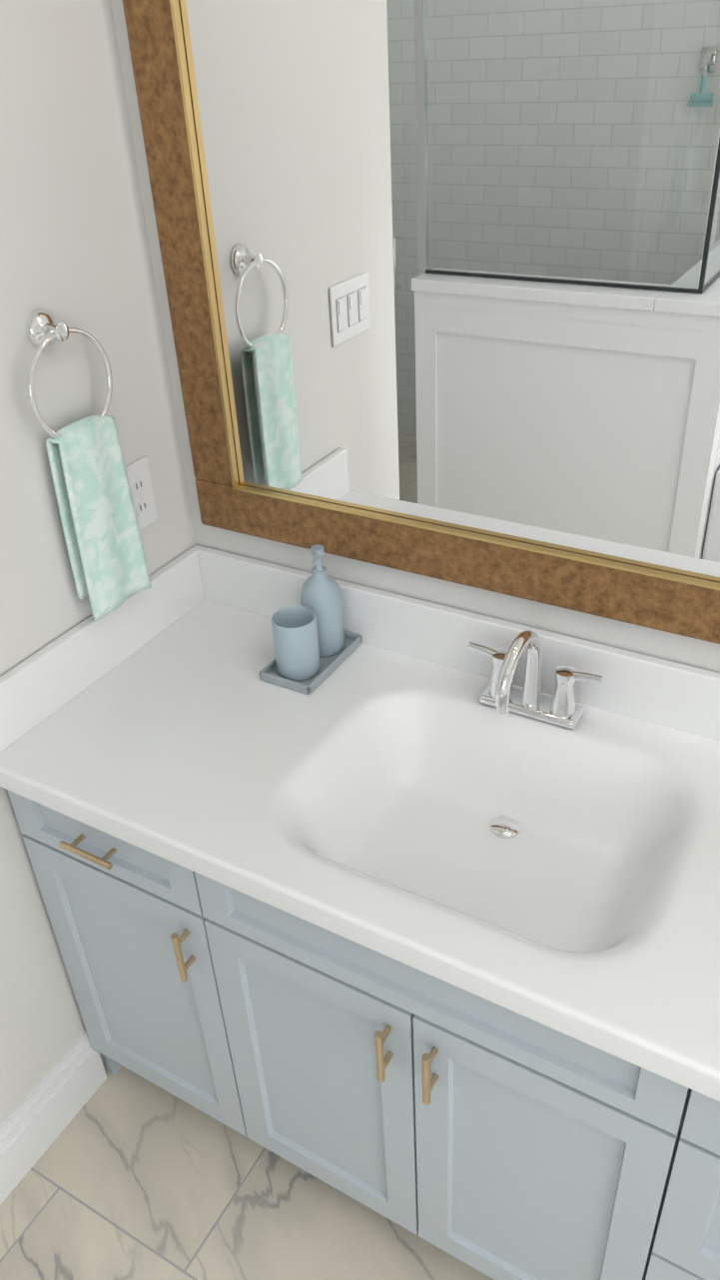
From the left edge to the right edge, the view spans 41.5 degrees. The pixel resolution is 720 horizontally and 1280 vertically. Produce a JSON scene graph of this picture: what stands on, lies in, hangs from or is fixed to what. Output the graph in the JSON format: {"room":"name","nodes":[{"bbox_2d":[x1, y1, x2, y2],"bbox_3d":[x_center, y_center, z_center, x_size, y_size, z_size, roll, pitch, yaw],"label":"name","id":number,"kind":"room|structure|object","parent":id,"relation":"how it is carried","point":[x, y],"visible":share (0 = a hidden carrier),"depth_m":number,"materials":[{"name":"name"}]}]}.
{"room":"bathroom","nodes":[
{"label":"bathroom","id":0,"kind":"room"},
{"bbox_2d":[0,0,195,1125],"bbox_3d":[-1.105,-0.510,1.661,1.390,2.740,0.989,15,37,26],"label":"wall","id":1,"kind":"structure","parent":0,"point":[74,248],"depth_m":1.44,"materials":[{"name":"white paint"}]},
{"bbox_2d":[0,1030,106,1205],"bbox_3d":[-0.610,0.915,1.804,0.016,0.150,0.321,15,37,26],"label":"baseboard","id":2,"kind":"structure","parent":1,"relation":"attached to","point":[36,1122],"depth_m":1.81,"materials":[{"name":"white paint"}]},
{"bbox_2d":[25,309,151,622],"bbox_3d":[-0.427,-0.266,1.477,0.059,0.477,0.165,15,37,26],"label":"towel ring","id":3,"kind":"object","parent":1,"relation":"attached to","point":[102,532],"visible":1,"depth_m":1.48,"materials":[{"name":"teal fabric"}]},
{"bbox_2d":[45,413,151,622],"bbox_3d":[-0.415,-0.195,1.517,0.039,0.314,0.128,15,37,26],"label":"towel","id":4,"kind":"object","parent":3,"relation":"hanging from","point":[103,538],"depth_m":1.49,"materials":[{"name":"teal fabric"}]},
{"bbox_2d":[125,456,158,530],"bbox_3d":[-0.380,-0.248,1.636,0.009,0.120,0.075,15,37,26],"label":"duplex electrical outlet","id":5,"kind":"object","parent":1,"relation":"attached to","point":[140,480],"visible":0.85,"depth_m":1.64,"materials":[{"name":"white plastic"}]},
{"bbox_2d":[0,1066,493,1279],"bbox_3d":[0.029,1.688,0.786,5.170,0.100,3.264,15,37,26],"label":"floor","id":6,"kind":"structure","parent":0,"point":[131,1175],"depth_m":1.72,"materials":[{"name":"tile"}]},
{"bbox_2d":[0,601,719,1279],"bbox_3d":[0.710,0.743,1.330,2.622,0.830,0.574,15,37,26],"label":"bathroom vanity","id":7,"kind":"object","parent":6,"relation":"on","point":[391,919],"depth_m":1.40,"materials":[{"name":"grey"}]},
{"bbox_2d":[259,631,361,694],"bbox_3d":[-0.083,0.030,1.643,0.100,0.017,0.173,15,37,26],"label":"tray","id":8,"kind":"object","parent":7,"relation":"on","point":[329,665],"visible":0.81,"depth_m":1.61,"materials":[{"name":"grey ceramic"}]},
{"bbox_2d":[271,606,320,680],"bbox_3d":[-0.106,0.006,1.587,0.074,0.106,0.074,15,37,26],"label":"tumbler","id":9,"kind":"object","parent":8,"relation":"on","point":[296,640],"visible":1,"depth_m":1.57,"materials":[{"name":"blue ceramic"}]},
{"bbox_2d":[300,544,344,656],"bbox_3d":[-0.066,-0.070,1.618,0.070,0.197,0.070,15,37,26],"label":"soap dispenser","id":10,"kind":"object","parent":8,"relation":"on","point":[320,595],"visible":0.96,"depth_m":1.59,"materials":[{"name":"blue ceramic"}]},
{"bbox_2d":[468,630,603,728],"bbox_3d":[0.240,0.063,1.421,0.215,0.172,0.160,15,37,26],"label":"faucet","id":11,"kind":"object","parent":7,"relation":"on","point":[501,694],"visible":1,"depth_m":1.45,"materials":[{"name":"silver metal"}]},
{"bbox_2d":[110,0,719,672],"bbox_3d":[1.342,-0.101,0.820,3.780,2.740,0.150,15,37,26],"label":"wall","id":12,"kind":"structure","parent":0,"point":[680,649],"depth_m":1.53,"materials":[{"name":"white paint"}]},
{"bbox_2d":[122,0,719,643],"bbox_3d":[0.714,-0.358,0.957,2.370,1.010,0.024,15,37,26],"label":"mirror","id":13,"kind":"object","parent":12,"relation":"attached to","point":[442,284],"visible":0.98,"depth_m":1.30,"materials":[{"name":"brown wood"}]}
]}

